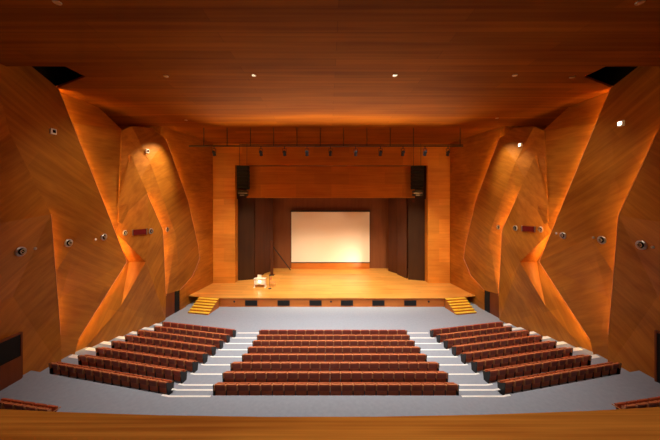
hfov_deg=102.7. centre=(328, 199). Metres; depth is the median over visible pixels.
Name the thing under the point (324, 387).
chair
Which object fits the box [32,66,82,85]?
opening
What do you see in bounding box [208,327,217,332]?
armchair
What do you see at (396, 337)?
chair
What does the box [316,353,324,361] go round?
chair
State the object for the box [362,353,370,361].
chair
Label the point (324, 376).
chair
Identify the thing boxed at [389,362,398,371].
chair
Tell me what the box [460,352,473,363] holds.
chair
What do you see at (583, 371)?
chair
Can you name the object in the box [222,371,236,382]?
chair
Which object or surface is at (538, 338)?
chair
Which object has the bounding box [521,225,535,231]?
wall sign
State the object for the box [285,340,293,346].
chair
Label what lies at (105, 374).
chair
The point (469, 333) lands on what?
chair
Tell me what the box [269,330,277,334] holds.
armchair
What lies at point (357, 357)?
chair
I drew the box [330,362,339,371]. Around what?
chair
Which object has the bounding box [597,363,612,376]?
chair
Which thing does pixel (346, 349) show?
chair
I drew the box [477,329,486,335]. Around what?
chair
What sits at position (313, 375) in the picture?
chair
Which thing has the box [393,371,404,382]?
chair
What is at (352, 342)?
chair
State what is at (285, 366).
chair
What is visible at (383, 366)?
chair
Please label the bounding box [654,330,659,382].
door
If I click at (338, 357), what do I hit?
chair
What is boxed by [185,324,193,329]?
armchair
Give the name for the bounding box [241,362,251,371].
chair
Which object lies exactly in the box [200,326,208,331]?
armchair
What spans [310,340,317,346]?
chair
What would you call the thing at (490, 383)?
trim
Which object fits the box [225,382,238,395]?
chair
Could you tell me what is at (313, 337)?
chair
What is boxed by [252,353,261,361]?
chair
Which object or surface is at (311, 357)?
chair
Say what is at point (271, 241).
post
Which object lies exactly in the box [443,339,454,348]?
chair
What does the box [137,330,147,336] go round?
chair
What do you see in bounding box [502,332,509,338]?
chair
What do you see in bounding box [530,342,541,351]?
chair
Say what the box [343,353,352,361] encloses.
chair
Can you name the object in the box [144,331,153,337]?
chair
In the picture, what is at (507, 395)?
trim
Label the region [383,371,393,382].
chair
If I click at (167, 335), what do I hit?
chair
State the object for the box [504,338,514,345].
chair
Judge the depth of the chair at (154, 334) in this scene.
18.04 m
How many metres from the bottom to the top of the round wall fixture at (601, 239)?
0.464 m
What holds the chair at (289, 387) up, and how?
on the floor at (80, 395)
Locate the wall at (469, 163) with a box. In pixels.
[450,125,548,305]
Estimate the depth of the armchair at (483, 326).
19.94 m
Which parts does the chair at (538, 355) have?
backrest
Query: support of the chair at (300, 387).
on the floor at (80, 395)
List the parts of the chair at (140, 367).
backrest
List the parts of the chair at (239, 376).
panel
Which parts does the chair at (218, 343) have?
panel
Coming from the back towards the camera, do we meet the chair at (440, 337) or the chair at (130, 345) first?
the chair at (440, 337)
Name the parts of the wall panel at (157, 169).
edge trim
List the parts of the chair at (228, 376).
backrest, panel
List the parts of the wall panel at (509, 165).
edge trim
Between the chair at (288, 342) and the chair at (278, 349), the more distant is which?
the chair at (288, 342)
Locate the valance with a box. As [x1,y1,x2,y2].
[247,166,414,197]
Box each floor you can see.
[0,299,659,416]
[189,268,474,298]
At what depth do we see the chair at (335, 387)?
11.77 m
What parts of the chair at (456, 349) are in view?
panel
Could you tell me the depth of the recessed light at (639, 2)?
8.38 m
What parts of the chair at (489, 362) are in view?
backrest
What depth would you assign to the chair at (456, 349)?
16.04 m
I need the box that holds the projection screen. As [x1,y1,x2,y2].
[291,210,369,262]
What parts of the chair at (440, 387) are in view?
backrest, panel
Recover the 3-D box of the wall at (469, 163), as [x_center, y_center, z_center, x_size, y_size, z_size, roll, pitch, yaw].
[17.390,2.125,11.421,4.781,16.850,36.642,0,0,-4]
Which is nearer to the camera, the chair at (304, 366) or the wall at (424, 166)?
the chair at (304, 366)
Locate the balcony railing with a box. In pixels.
[0,407,659,439]
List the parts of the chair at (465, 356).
panel, backrest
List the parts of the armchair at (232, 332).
backrest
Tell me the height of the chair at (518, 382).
0.640 m
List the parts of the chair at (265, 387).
backrest, panel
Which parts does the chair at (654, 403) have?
seat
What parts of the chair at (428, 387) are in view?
backrest, panel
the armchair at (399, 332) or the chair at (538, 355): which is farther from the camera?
the armchair at (399, 332)
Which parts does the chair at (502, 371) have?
backrest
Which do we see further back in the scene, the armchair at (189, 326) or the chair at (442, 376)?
the armchair at (189, 326)
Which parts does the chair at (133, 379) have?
backrest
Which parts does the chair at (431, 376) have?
backrest, panel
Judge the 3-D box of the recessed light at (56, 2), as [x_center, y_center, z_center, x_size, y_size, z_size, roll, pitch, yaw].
[-8.639,-6.285,8.400,0.240,0.029,0.240,0,0,0]
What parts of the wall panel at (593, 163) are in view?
edge trim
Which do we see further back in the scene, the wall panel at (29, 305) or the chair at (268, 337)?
the chair at (268, 337)
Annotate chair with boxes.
[0,398,12,408]
[1,400,23,409]
[13,401,34,409]
[24,403,46,410]
[36,405,60,411]
[49,362,64,375]
[58,363,72,376]
[66,364,81,376]
[74,366,89,379]
[78,354,92,365]
[83,367,98,381]
[86,356,100,367]
[91,368,106,382]
[94,357,107,368]
[95,347,108,356]
[100,370,115,384]
[102,358,115,369]
[104,348,115,357]
[109,371,124,385]
[110,359,124,371]
[111,341,123,348]
[111,349,123,359]
[118,373,133,386]
[119,342,130,349]
[119,350,131,360]
[119,360,132,371]
[125,335,135,342]
[126,342,137,350]
[126,351,138,361]
[127,362,140,374]
[128,374,142,389]
[132,336,142,343]
[133,343,144,352]
[134,352,146,362]
[136,363,149,375]
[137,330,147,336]
[137,376,152,391]
[139,337,149,344]
[140,344,151,353]
[142,353,154,363]
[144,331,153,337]
[144,364,157,376]
[146,337,156,345]
[147,377,161,392]
[148,345,159,354]
[150,331,157,337]
[150,355,162,365]
[153,338,163,345]
[153,366,166,377]
[154,326,162,331]
[155,346,166,355]
[157,332,164,338]
[157,379,173,394]
[159,356,170,366]
[160,339,170,347]
[161,327,169,332]
[162,367,175,379]
[163,333,172,339]
[163,347,174,356]
[167,327,174,333]
[167,340,175,348]
[167,357,179,368]
[170,334,179,340]
[171,348,182,357]
[171,368,186,383]
[173,328,180,334]
[174,341,182,348]
[175,358,187,370]
[177,335,186,341]
[179,350,189,358]
[180,329,188,334]
[181,342,189,349]
[184,335,191,342]
[184,359,197,372]
[186,330,195,335]
[187,351,197,359]
[189,343,197,350]
[191,336,198,343]
[193,330,199,336]
[195,352,207,363]
[196,344,205,351]
[198,337,205,343]
[199,331,206,337]
[204,345,215,355]
[205,338,213,344]
[206,332,214,337]
[212,339,223,348]
[213,333,221,338]
[213,382,227,395]
[220,334,229,342]
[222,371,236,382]
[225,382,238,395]
[230,362,242,370]
[234,371,245,382]
[237,382,249,395]
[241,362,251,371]
[242,353,252,361]
[245,371,256,382]
[247,346,257,353]
[249,382,261,395]
[251,362,260,370]
[252,340,261,346]
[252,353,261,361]
[255,371,267,382]
[257,335,265,339]
[257,346,265,353]
[260,382,273,395]
[261,340,269,346]
[261,353,270,361]
[261,362,270,370]
[265,335,272,339]
[265,346,274,353]
[266,371,276,382]
[269,340,277,346]
[270,353,279,361]
[271,362,281,371]
[272,382,284,395]
[273,335,279,339]
[274,346,282,353]
[277,340,285,346]
[277,371,288,382]
[279,353,288,361]
[280,335,287,339]
[281,362,290,370]
[283,346,290,353]
[284,382,295,395]
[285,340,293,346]
[287,371,298,382]
[288,335,295,339]
[288,353,297,361]
[290,362,300,370]
[291,346,299,353]
[293,340,301,346]
[295,335,302,339]
[295,382,307,395]
[298,353,306,362]
[298,371,308,382]
[300,346,307,353]
[300,362,309,370]
[301,340,309,346]
[303,335,310,340]
[307,353,315,361]
[307,382,318,395]
[308,346,316,353]
[309,371,319,382]
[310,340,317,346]
[310,362,319,370]
[311,335,317,340]
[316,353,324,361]
[317,346,324,352]
[318,335,325,340]
[318,340,325,346]
[319,371,329,382]
[319,382,329,395]
[320,362,329,372]
[325,346,333,352]
[325,353,333,361]
[326,335,332,339]
[326,340,333,346]
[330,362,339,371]
[330,371,340,382]
[330,382,341,395]
[333,335,340,340]
[334,340,341,345]
[334,346,342,353]
[334,353,343,361]
[340,362,349,370]
[340,371,350,382]
[341,335,348,340]
[341,382,352,395]
[342,340,349,346]
[342,346,350,353]
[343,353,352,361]
[348,335,355,340]
[349,362,359,370]
[350,340,357,346]
[351,346,359,353]
[351,371,361,382]
[352,353,361,361]
[353,382,364,395]
[356,335,363,340]
[358,340,365,346]
[359,346,367,353]
[359,362,368,371]
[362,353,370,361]
[362,371,372,382]
[364,335,370,340]
[365,382,376,395]
[366,340,373,346]
[368,346,376,353]
[368,362,378,370]
[371,335,378,339]
[371,353,379,361]
[371,371,382,382]
[373,340,381,346]
[375,382,387,395]
[376,346,385,354]
[379,335,386,339]
[379,362,388,371]
[380,353,388,361]
[381,340,389,346]
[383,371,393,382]
[385,346,393,353]
[386,335,393,339]
[387,382,399,395]
[389,340,397,346]
[389,353,398,361]
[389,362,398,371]
[393,346,402,353]
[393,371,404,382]
[394,335,401,339]
[397,340,405,346]
[398,353,407,361]
[398,362,408,370]
[399,382,411,395]
[401,335,409,339]
[402,346,410,353]
[402,371,414,382]
[405,340,414,346]
[407,353,416,361]
[407,362,418,371]
[410,346,420,353]
[410,382,422,395]
[414,371,425,382]
[415,353,426,361]
[417,362,428,370]
[421,382,434,395]
[423,371,436,382]
[428,362,438,370]
[432,382,446,395]
[434,371,447,382]
[436,334,446,342]
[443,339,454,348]
[444,333,453,338]
[444,382,458,395]
[451,345,463,355]
[452,332,460,337]
[453,338,461,344]
[459,331,466,337]
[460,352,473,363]
[461,337,468,344]
[462,344,470,351]
[466,330,473,336]
[468,336,475,343]
[469,343,478,350]
[470,351,481,360]
[471,359,485,372]
[472,330,479,335]
[475,335,482,342]
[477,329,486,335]
[477,342,485,350]
[478,349,489,359]
[480,335,489,341]
[481,358,493,369]
[483,368,498,383]
[485,328,492,334]
[485,341,493,349]
[486,334,496,340]
[486,348,497,358]
[490,357,501,367]
[492,327,498,333]
[492,340,500,348]
[493,347,504,356]
[494,333,502,339]
[494,367,507,380]
[496,327,505,332]
[497,379,514,394]
[498,356,510,366]
[499,339,507,347]
[501,346,512,355]
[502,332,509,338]
[503,326,511,331]
[503,366,516,378]
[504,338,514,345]
[506,355,518,365]
[508,331,515,337]
[508,345,519,354]
[509,377,524,391]
[510,337,521,345]
[511,364,525,376]
[512,331,522,337]
[514,354,526,364]
[516,344,527,353]
[517,337,527,344]
[518,376,533,391]
[519,330,529,336]
[520,363,533,375]
[521,352,534,362]
[523,343,534,352]
[524,336,534,343]
[528,374,543,389]
[529,351,541,361]
[529,362,542,374]
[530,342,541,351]
[531,335,541,342]
[537,341,548,350]
[537,350,549,360]
[537,360,550,372]
[537,373,552,387]
[544,341,556,348]
[545,349,557,359]
[545,359,558,370]
[546,371,561,386]
[552,348,564,357]
[553,358,566,369]
[555,370,570,384]
[559,347,572,356]
[561,357,574,367]
[564,368,578,381]
[569,356,582,366]
[572,367,587,381]
[576,354,591,365]
[581,366,595,379]
[588,364,604,378]
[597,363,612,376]
[605,362,621,375]
[612,402,636,408]
[625,400,647,407]
[637,398,659,407]
[648,397,659,402]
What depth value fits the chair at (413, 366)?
13.82 m
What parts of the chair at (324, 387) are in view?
panel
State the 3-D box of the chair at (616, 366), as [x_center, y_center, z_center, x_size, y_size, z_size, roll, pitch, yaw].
[14.371,8.490,13.381,0.549,0.640,0.440,0,0,-12]
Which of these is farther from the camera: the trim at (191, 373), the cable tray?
the cable tray
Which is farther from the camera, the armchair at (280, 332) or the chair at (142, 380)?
the armchair at (280, 332)
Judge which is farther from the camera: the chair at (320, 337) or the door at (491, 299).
the door at (491, 299)
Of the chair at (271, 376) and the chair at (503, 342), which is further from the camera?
the chair at (503, 342)
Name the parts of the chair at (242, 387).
panel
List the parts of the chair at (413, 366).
backrest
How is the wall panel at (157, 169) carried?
attached to the wall at (194, 165)
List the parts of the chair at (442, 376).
panel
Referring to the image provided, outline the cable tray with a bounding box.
[240,144,462,144]
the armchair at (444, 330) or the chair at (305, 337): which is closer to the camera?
the chair at (305, 337)
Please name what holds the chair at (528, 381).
on the floor at (80, 395)
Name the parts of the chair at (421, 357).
backrest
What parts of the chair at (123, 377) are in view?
backrest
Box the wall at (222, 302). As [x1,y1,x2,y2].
[219,299,444,306]
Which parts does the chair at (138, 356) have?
backrest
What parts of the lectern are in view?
panel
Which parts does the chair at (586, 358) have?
backrest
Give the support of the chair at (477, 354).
on the floor at (80, 395)
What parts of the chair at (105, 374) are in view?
backrest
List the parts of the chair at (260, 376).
panel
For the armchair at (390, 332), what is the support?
on the floor at (80, 395)
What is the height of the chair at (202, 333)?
0.640 m
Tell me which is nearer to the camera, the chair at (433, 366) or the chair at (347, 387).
the chair at (347, 387)
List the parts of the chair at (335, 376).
panel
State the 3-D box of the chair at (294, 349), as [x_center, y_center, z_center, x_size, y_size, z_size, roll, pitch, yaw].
[-1.988,9.160,16.038,0.513,0.640,0.435,0,0,0]
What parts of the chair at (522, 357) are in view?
backrest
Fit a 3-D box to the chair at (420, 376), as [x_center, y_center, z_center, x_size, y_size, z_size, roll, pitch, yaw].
[4.450,8.658,12.932,0.513,0.640,0.435,0,0,0]
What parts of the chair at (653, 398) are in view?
seat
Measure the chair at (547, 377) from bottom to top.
0.640 m
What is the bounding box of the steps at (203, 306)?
[188,297,218,314]
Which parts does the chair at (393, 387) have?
panel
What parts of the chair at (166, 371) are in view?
backrest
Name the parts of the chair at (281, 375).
panel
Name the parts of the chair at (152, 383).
backrest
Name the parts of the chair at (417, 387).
panel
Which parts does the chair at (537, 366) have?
backrest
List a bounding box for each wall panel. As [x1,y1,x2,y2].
[0,64,126,358]
[0,98,60,374]
[75,155,165,351]
[117,127,199,293]
[464,127,548,293]
[498,155,592,351]
[539,66,659,359]
[608,126,659,377]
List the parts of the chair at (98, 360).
backrest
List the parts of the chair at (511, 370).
backrest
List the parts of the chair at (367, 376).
panel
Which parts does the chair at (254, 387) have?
panel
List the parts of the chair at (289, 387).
panel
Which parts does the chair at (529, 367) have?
backrest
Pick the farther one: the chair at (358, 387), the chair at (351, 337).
the chair at (351, 337)
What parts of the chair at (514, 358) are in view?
backrest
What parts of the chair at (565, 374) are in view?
backrest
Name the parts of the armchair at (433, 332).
backrest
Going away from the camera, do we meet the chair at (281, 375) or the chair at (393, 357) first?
the chair at (281, 375)
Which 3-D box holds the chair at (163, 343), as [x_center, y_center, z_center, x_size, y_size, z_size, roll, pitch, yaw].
[-10.377,9.160,16.832,0.513,0.640,0.435,0,0,12]
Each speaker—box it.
[237,143,249,195]
[411,147,423,195]
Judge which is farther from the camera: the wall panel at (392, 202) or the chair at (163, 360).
the wall panel at (392, 202)
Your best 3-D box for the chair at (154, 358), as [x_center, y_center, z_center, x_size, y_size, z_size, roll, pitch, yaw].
[-9.440,8.825,14.564,0.513,0.640,0.435,0,0,12]
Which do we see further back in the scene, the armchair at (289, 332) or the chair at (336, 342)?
the armchair at (289, 332)
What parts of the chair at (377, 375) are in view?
panel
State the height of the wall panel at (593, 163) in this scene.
17.500 m
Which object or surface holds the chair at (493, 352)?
on the floor at (80, 395)
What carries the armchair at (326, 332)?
on the floor at (80, 395)
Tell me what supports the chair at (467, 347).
on the floor at (80, 395)
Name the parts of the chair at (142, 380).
backrest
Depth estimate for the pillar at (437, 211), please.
29.44 m
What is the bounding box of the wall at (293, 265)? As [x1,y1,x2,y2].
[291,263,369,268]
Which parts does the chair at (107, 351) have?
backrest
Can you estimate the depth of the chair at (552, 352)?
15.00 m
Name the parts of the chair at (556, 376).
backrest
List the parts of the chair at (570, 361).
backrest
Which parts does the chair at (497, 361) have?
backrest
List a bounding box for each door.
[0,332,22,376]
[166,290,179,317]
[485,290,498,317]
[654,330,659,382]
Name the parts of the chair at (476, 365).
panel, backrest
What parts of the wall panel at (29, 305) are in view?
edge trim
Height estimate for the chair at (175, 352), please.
0.640 m
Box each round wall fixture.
[15,247,26,255]
[64,239,72,246]
[101,234,106,239]
[559,232,565,238]
[597,236,606,243]
[635,240,646,249]
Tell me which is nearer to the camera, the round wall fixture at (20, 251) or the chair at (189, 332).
the round wall fixture at (20, 251)
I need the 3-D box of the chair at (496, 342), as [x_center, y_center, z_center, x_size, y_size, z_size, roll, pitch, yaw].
[10.518,9.160,16.722,0.513,0.640,0.435,0,0,-12]
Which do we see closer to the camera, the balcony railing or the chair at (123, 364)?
the balcony railing
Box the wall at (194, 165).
[119,126,212,305]
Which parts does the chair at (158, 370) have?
backrest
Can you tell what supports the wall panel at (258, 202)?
on the floor at (372, 283)
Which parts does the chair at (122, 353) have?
backrest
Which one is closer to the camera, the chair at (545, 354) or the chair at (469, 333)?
the chair at (545, 354)
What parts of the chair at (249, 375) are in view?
panel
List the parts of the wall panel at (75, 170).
edge trim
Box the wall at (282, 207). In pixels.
[273,198,407,267]
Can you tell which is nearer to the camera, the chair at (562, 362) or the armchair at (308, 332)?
the chair at (562, 362)
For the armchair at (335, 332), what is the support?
on the floor at (80, 395)
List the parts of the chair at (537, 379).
backrest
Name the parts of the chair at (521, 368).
backrest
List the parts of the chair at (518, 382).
backrest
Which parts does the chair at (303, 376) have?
panel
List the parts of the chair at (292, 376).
panel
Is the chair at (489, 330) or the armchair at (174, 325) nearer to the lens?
the chair at (489, 330)
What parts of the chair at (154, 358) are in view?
backrest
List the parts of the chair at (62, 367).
backrest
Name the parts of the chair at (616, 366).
backrest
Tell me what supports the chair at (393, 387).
on the floor at (80, 395)
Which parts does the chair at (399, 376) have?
panel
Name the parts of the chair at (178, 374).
backrest, panel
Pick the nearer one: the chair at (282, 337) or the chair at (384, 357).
the chair at (384, 357)
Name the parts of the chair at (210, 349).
panel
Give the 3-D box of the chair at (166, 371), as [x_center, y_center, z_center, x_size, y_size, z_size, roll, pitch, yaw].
[-7.933,8.658,13.209,0.513,0.640,0.435,0,0,12]
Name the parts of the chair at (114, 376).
backrest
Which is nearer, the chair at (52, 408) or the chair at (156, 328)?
the chair at (52, 408)
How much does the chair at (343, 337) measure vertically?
0.640 m
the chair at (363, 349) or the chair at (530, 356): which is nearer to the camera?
the chair at (530, 356)
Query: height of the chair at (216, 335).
0.640 m
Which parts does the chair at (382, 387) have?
panel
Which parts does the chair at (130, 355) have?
backrest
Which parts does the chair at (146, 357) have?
backrest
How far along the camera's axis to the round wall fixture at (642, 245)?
12.95 m
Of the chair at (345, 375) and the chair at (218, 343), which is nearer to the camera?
the chair at (345, 375)
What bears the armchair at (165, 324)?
on the floor at (80, 395)
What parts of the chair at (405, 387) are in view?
panel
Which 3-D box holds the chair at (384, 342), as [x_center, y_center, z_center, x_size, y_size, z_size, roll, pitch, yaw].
[3.678,9.328,17.073,0.513,0.640,0.435,0,0,0]
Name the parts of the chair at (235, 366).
backrest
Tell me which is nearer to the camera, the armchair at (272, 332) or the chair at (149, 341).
the chair at (149, 341)
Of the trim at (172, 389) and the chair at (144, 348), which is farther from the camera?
the chair at (144, 348)
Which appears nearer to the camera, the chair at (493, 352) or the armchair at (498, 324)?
the chair at (493, 352)
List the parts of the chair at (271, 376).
panel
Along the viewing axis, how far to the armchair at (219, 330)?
19.26 m
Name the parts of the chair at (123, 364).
backrest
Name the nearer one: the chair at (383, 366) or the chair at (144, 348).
the chair at (383, 366)
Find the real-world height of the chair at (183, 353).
0.640 m
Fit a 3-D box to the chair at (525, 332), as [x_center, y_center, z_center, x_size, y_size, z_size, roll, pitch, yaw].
[13.600,9.328,18.408,0.549,0.640,0.440,0,0,-12]
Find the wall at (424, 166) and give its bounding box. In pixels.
[424,166,425,198]
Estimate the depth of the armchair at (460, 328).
19.53 m
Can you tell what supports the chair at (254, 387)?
on the floor at (80, 395)
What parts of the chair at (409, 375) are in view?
panel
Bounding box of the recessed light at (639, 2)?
[634,0,645,4]
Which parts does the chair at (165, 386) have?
panel, backrest, panel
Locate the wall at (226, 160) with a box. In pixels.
[213,144,449,198]
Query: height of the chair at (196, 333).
0.640 m
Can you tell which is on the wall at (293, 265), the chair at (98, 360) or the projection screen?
the projection screen
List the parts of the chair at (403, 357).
panel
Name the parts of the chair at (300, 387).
panel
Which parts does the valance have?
rail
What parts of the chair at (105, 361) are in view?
backrest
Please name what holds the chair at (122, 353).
on the floor at (80, 395)
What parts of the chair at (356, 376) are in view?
panel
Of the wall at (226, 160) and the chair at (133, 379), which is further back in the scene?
the wall at (226, 160)
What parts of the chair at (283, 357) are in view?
panel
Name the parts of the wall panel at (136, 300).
edge trim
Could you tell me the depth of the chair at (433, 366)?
13.82 m
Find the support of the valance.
attached to the wall at (226, 160)
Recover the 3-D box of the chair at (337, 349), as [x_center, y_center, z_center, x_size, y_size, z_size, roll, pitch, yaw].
[0.588,9.160,16.038,0.513,0.640,0.435,0,0,0]
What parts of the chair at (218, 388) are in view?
panel, backrest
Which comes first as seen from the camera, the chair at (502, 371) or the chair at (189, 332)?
the chair at (502, 371)
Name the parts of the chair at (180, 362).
backrest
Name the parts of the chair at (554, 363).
backrest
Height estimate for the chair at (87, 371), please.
0.640 m
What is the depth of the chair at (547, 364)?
13.64 m
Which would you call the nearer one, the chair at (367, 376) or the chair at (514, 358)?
the chair at (367, 376)
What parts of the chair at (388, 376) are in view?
panel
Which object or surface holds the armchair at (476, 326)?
on the floor at (80, 395)
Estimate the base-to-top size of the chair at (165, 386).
0.640 m
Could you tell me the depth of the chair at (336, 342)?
16.91 m
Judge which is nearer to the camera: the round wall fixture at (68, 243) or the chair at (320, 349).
the round wall fixture at (68, 243)
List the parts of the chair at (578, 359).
backrest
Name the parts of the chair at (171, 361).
backrest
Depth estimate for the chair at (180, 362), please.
14.11 m
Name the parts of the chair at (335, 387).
panel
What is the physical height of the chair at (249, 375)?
0.640 m
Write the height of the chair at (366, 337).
0.640 m
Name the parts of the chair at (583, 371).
backrest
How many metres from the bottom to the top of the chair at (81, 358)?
0.640 m
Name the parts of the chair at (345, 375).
panel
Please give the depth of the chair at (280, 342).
16.92 m
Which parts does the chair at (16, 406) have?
seat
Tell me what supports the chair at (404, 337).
on the floor at (80, 395)
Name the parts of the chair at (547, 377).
backrest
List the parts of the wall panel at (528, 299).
edge trim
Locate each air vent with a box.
[245,300,256,305]
[277,300,289,305]
[309,300,321,305]
[341,300,352,305]
[372,300,384,305]
[404,300,415,305]
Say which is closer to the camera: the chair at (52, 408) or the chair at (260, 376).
the chair at (52, 408)
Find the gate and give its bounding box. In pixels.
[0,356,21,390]
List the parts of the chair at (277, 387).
panel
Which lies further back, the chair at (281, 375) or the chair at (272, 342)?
the chair at (272, 342)
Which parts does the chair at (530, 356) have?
backrest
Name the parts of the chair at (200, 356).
backrest, panel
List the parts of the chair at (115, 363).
backrest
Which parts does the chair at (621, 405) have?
seat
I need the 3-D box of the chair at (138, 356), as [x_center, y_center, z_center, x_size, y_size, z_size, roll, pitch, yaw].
[-10.478,8.825,14.784,0.513,0.640,0.435,0,0,12]
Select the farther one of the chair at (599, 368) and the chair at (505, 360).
the chair at (505, 360)
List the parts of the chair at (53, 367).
backrest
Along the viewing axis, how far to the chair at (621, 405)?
9.80 m
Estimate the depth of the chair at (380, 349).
15.89 m
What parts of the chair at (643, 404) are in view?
seat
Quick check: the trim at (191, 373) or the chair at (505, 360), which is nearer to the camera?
the trim at (191, 373)
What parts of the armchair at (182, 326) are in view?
backrest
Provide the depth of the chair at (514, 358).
14.45 m
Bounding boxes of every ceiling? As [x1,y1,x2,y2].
[0,0,659,143]
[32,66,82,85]
[587,66,637,85]
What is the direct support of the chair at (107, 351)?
on the floor at (80, 395)
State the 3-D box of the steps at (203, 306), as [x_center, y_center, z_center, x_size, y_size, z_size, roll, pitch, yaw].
[-11.461,9.715,24.252,2.060,0.870,1.660,0,0,10]
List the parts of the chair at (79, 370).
backrest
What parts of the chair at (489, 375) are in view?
panel, backrest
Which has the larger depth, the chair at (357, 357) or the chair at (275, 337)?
the chair at (275, 337)
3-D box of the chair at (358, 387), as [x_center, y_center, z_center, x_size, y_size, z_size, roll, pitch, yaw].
[1.360,8.490,11.883,0.513,0.640,0.435,0,0,0]
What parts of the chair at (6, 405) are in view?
seat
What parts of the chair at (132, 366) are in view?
backrest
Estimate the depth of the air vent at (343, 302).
25.05 m
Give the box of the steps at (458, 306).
[445,297,475,314]
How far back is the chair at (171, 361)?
14.22 m
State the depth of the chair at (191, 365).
14.01 m
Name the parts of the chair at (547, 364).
backrest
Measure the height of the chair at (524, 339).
0.640 m
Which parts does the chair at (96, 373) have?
backrest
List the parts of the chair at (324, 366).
backrest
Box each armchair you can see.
[162,322,171,327]
[170,322,178,327]
[177,323,186,328]
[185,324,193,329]
[193,325,201,330]
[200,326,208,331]
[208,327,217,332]
[216,328,226,333]
[224,329,235,337]
[259,330,268,334]
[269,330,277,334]
[278,330,286,334]
[287,330,296,334]
[296,330,305,334]
[306,330,314,334]
[315,330,323,334]
[324,330,332,334]
[333,330,341,334]
[342,330,350,334]
[351,330,360,334]
[360,330,369,334]
[370,330,378,334]
[379,330,387,334]
[388,330,396,334]
[397,330,406,334]
[430,329,441,337]
[439,328,449,333]
[448,327,457,332]
[456,326,464,331]
[464,325,472,330]
[472,324,480,329]
[480,323,487,328]
[486,322,495,327]
[492,322,503,327]
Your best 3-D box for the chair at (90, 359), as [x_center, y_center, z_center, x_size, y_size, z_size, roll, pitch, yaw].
[-12.604,8.658,14.199,0.513,0.640,0.435,0,0,12]
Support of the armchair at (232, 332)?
on the floor at (80, 395)
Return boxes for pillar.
[213,199,237,282]
[425,199,449,282]
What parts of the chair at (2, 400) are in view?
seat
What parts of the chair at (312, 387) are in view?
panel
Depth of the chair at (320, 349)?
15.89 m
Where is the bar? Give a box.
[189,128,462,146]
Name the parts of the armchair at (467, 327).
backrest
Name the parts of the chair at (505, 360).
backrest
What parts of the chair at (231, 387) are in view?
panel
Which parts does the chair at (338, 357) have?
panel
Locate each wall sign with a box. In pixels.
[132,229,146,235]
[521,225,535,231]
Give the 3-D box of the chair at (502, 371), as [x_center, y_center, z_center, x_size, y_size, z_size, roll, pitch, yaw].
[8.593,8.658,13.209,0.513,0.640,0.435,0,0,-12]
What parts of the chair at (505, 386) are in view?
panel, backrest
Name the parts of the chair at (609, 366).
backrest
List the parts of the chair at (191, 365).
backrest, panel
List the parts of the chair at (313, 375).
panel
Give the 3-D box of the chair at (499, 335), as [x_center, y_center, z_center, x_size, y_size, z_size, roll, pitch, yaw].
[11.506,9.328,17.967,0.513,0.640,0.435,0,0,-12]
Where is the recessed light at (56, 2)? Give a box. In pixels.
[52,0,61,4]
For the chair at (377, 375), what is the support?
on the floor at (80, 395)
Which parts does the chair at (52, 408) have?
seat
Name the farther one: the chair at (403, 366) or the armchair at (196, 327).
the armchair at (196, 327)
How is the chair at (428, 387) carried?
on the floor at (80, 395)
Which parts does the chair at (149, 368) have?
backrest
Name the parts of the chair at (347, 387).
panel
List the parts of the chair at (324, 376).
panel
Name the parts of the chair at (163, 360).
backrest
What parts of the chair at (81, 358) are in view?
backrest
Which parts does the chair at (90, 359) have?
backrest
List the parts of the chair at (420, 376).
panel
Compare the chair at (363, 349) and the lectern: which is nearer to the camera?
the chair at (363, 349)
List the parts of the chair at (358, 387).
panel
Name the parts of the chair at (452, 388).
backrest, panel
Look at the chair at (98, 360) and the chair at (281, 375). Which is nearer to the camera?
the chair at (281, 375)
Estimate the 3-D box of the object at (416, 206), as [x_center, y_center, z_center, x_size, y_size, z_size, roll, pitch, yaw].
[10.190,2.890,30.617,1.807,12.780,0.120,0,0,14]
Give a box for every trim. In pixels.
[161,394,210,396]
[171,388,212,390]
[178,383,212,385]
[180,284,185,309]
[191,373,221,374]
[210,356,241,356]
[218,349,247,349]
[427,356,457,356]
[448,373,478,374]
[459,383,492,385]
[459,388,499,390]
[461,394,510,396]
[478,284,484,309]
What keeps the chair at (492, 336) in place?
on the floor at (80, 395)
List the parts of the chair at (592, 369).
backrest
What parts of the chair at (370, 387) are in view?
panel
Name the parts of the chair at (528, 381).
backrest, panel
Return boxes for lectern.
[253,275,266,287]
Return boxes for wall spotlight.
[49,128,56,134]
[617,120,624,126]
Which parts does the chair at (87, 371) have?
backrest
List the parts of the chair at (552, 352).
backrest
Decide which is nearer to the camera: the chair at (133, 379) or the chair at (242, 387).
the chair at (242, 387)
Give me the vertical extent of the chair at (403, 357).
0.640 m
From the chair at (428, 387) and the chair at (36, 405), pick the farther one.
the chair at (428, 387)
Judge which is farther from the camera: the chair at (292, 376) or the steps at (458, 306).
the steps at (458, 306)
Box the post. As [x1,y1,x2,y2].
[269,240,274,275]
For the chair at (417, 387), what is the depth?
11.77 m
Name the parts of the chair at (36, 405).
seat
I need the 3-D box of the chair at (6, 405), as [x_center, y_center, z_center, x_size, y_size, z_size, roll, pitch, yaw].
[-11.831,7.830,9.936,0.513,0.640,0.435,0,0,9]
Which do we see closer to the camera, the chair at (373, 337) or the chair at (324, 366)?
the chair at (324, 366)
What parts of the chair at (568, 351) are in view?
backrest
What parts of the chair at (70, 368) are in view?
backrest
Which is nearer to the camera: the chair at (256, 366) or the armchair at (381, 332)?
the chair at (256, 366)
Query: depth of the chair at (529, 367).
13.43 m
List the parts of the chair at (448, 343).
panel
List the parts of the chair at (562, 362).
backrest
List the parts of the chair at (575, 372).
backrest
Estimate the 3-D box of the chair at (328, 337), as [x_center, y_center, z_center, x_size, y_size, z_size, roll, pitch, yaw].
[0.072,9.495,18.108,0.513,0.640,0.435,0,0,0]
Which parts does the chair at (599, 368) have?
backrest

